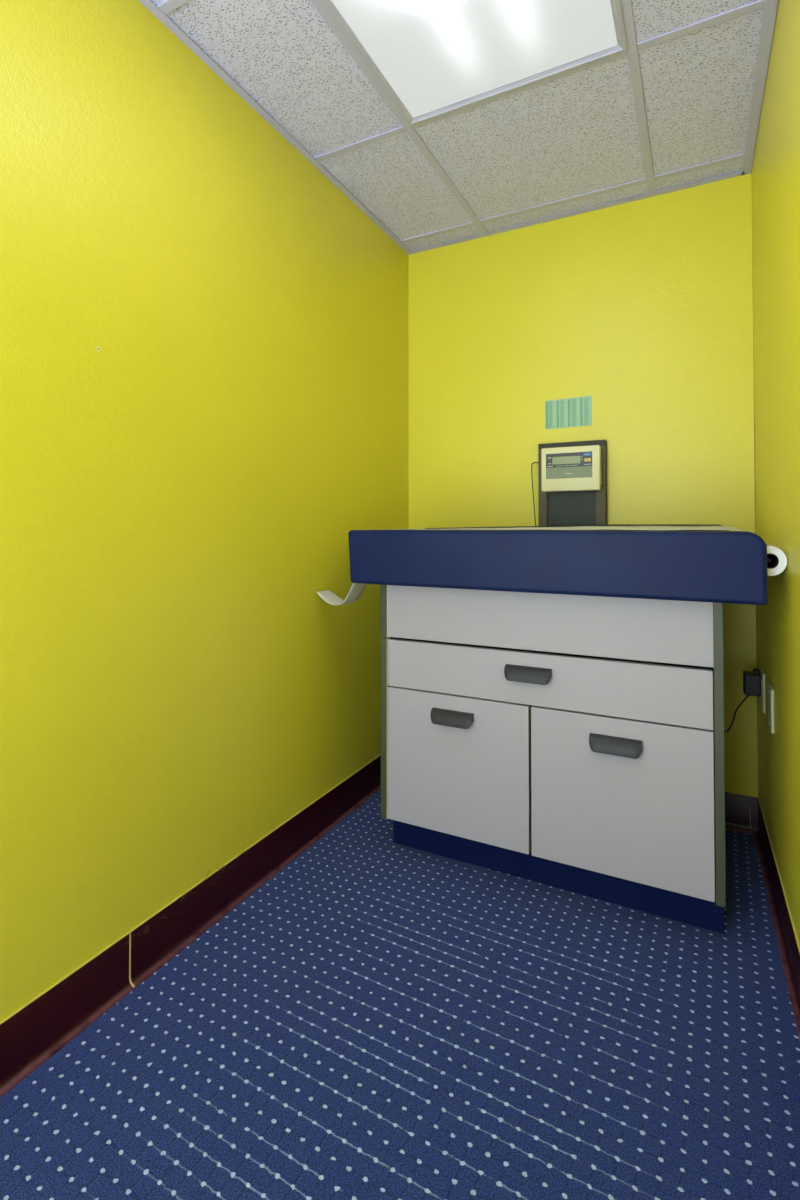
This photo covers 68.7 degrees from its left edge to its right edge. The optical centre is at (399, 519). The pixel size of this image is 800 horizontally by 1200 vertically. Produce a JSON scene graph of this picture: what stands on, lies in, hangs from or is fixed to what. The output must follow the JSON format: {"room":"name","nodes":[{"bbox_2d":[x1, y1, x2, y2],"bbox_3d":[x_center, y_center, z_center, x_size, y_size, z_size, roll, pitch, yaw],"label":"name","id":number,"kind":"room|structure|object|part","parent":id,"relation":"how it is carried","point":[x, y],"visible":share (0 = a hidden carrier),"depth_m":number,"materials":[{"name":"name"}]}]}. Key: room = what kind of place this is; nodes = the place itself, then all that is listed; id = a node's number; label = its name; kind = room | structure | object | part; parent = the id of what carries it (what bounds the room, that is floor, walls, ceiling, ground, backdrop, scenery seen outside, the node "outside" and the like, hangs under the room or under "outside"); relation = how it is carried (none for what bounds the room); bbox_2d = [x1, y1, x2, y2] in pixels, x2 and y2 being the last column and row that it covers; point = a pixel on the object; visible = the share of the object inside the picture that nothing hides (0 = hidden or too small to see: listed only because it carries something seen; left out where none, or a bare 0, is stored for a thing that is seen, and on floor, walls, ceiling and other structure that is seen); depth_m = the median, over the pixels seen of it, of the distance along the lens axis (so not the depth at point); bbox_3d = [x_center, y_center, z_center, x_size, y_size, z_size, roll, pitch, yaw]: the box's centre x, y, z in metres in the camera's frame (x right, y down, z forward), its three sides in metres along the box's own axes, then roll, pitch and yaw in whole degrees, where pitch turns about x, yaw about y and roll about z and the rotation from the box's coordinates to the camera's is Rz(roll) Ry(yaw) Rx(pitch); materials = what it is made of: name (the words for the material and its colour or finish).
{"room":"examination room","nodes":[
{"label":"examination room","id":0,"kind":"room"},
{"bbox_2d":[0,0,408,1021],"bbox_3d":[-0.742,-0.139,1.123,0.100,2.318,3.418,-1,-1,27],"label":"wall","id":1,"kind":"structure","parent":0,"point":[204,340],"depth_m":1.37,"materials":[{"name":"yellow paint"}]},
{"bbox_2d":[0,754,380,1097],"bbox_3d":[-0.689,0.951,1.078,0.019,0.136,3.218,-1,-1,27],"label":"baseboard","id":2,"kind":"structure","parent":1,"relation":"attached to","point":[31,1035],"depth_m":1.34,"materials":[{"name":"red plastic"}]},
{"bbox_2d":[0,789,799,1199],"bbox_3d":[-0.069,1.064,0.769,1.641,0.100,3.438,-1,-1,27],"label":"floor","id":3,"kind":"structure","parent":0,"point":[380,1018],"depth_m":1.12,"materials":[{"name":"blue carpet"}]},
{"bbox_2d":[348,524,767,933],"bbox_3d":[0.468,0.523,1.802,1.080,1.018,0.650,-1,-1,27],"label":"exam table","id":4,"kind":"object","parent":3,"relation":"on","point":[552,701],"visible":0.95,"depth_m":1.54,"materials":[{"name":"white laminate"}]},
{"bbox_3d":[0.073,0.561,2.041,0.022,0.722,0.544,-1,-1,27],"label":"panel","id":5,"kind":"part","parent":4,"relation":"part of","materials":[{"name":"grey laminate"}]},
{"bbox_3d":[0.148,0.572,1.681,0.127,0.039,0.026,-1,-1,27],"label":"pull handle","id":6,"kind":"part","parent":4,"relation":"part of","materials":[{"name":"grey plastic"}]},
{"bbox_3d":[0.161,0.712,1.697,0.434,0.400,0.019,-1,-1,27],"label":"door","id":7,"kind":"part","parent":4,"relation":"part of","materials":[{"name":"grey laminate"}]},
{"bbox_3d":[0.345,0.420,1.583,0.126,0.039,0.026,-1,-1,27],"label":"pull handle","id":8,"kind":"part","parent":4,"relation":"part of","materials":[{"name":"grey plastic"}]},
{"bbox_3d":[0.358,0.436,1.601,0.878,0.140,0.019,-1,-1,27],"label":"drawer","id":9,"kind":"part","parent":4,"relation":"part of","materials":[{"name":"grey laminate"}]},
{"bbox_3d":[0.358,0.275,1.603,0.882,0.163,0.019,-1,-1,27],"label":"apron panel","id":10,"kind":"part","parent":4,"relation":"part of","materials":[{"name":"grey laminate"}]},
{"bbox_2d":[317,526,786,604],"bbox_3d":[0.409,0.148,1.825,1.286,0.256,0.494,-1,-1,27],"label":"paper roll","id":11,"kind":"object","parent":4,"relation":"on","point":[776,558],"visible":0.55,"depth_m":1.67,"materials":[{"name":"white paper"}]},
{"bbox_3d":[0.543,0.573,1.478,0.125,0.039,0.026,-1,-1,27],"label":"pull handle","id":12,"kind":"part","parent":4,"relation":"part of","materials":[{"name":"grey plastic"}]},
{"bbox_3d":[0.555,0.709,1.495,0.438,0.400,0.019,-1,-1,27],"label":"door","id":13,"kind":"part","parent":4,"relation":"part of","materials":[{"name":"grey laminate"}]},
{"bbox_3d":[0.880,0.555,1.627,0.020,0.724,0.544,-1,-1,27],"label":"panel","id":14,"kind":"part","parent":4,"relation":"part of","materials":[{"name":"grey laminate"}]},
{"bbox_2d":[138,0,778,254],"bbox_3d":[-0.091,-1.243,0.809,1.361,0.121,3.218,-1,-1,27],"label":"ceiling","id":15,"kind":"structure","parent":0,"point":[678,109],"depth_m":1.71,"materials":[{"name":"white paint"}]},
{"bbox_2d":[319,0,627,125],"bbox_3d":[0.023,-1.197,1.059,0.606,0.044,1.210,-1,-1,27],"label":"ceiling light","id":16,"kind":"object","parent":15,"relation":"attached to","point":[432,59],"visible":1,"depth_m":1.44,"materials":[{"name":"white plastic"}]},
{"bbox_2d":[409,173,757,797],"bbox_3d":[0.631,-0.119,2.284,1.284,2.318,0.100,-1,-1,27],"label":"wall","id":17,"kind":"structure","parent":0,"point":[643,308],"depth_m":2.16,"materials":[{"name":"yellow paint"}]},
{"bbox_2d":[545,396,591,429],"bbox_3d":[0.640,-0.405,2.227,0.175,0.114,0.001,-1,-1,27],"label":"chart","id":18,"kind":"object","parent":17,"relation":"attached to","point":[577,411],"visible":1,"depth_m":2.23,"materials":[{"name":"green paper"}]},
{"bbox_2d":[531,440,607,525],"bbox_3d":[0.625,0.065,2.176,0.268,0.707,0.090,-1,-1,27],"label":"readout","id":19,"kind":"object","parent":17,"relation":"attached to","point":[572,476],"visible":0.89,"depth_m":2.15,"materials":[{"name":"beige plastic"}]},
{"bbox_2d":[725,792,757,834],"bbox_3d":[0.613,0.980,2.207,1.264,0.116,0.018,-1,-1,27],"label":"baseboard","id":20,"kind":"structure","parent":17,"relation":"attached to","point":[741,811],"depth_m":1.95,"materials":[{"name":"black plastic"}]},
{"bbox_2d":[751,0,799,945],"bbox_3d":[0.551,-0.151,0.461,0.238,2.318,3.418,-1,-1,27],"label":"wall","id":21,"kind":"structure","parent":0,"point":[775,172],"depth_m":1.39,"materials":[{"name":"yellow paint"}]},
{"bbox_2d":[724,668,760,731],"bbox_3d":[1.002,0.574,1.875,0.063,0.232,0.287,1,-1,-42],"label":"power adapter","id":22,"kind":"object","parent":21,"relation":"attached to","point":[751,680],"visible":0.84,"depth_m":1.77,"materials":[{"name":"black plastic"}]},
{"bbox_3d":[1.002,0.612,1.899,0.029,0.157,0.250,1,-1,-42],"label":"cord","id":23,"kind":"part","parent":22,"relation":"part of","materials":[{"name":"black plastic"}]},
{"bbox_2d":[760,669,765,712],"bbox_3d":[1.098,0.519,1.771,0.008,0.116,0.072,-1,-1,27],"label":"power outlet","id":24,"kind":"object","parent":21,"relation":"attached to","point":[762,674],"visible":0.95,"depth_m":1.74,"materials":[{"name":"beige plastic"}]},
{"bbox_2d":[768,684,773,732],"bbox_3d":[1.014,0.516,1.600,0.008,0.116,0.072,-1,-1,27],"label":"wall plate","id":25,"kind":"object","parent":21,"relation":"attached to","point":[770,689],"visible":0.99,"depth_m":1.57,"materials":[{"name":"beige plastic"}]},
{"bbox_2d":[753,798,799,1040],"bbox_3d":[0.469,0.949,0.483,0.018,0.118,3.218,0,-1,26],"label":"baseboard","id":26,"kind":"structure","parent":21,"relation":"attached to","point":[787,940],"depth_m":1.44,"materials":[{"name":"maroon vinyl"}]}
]}

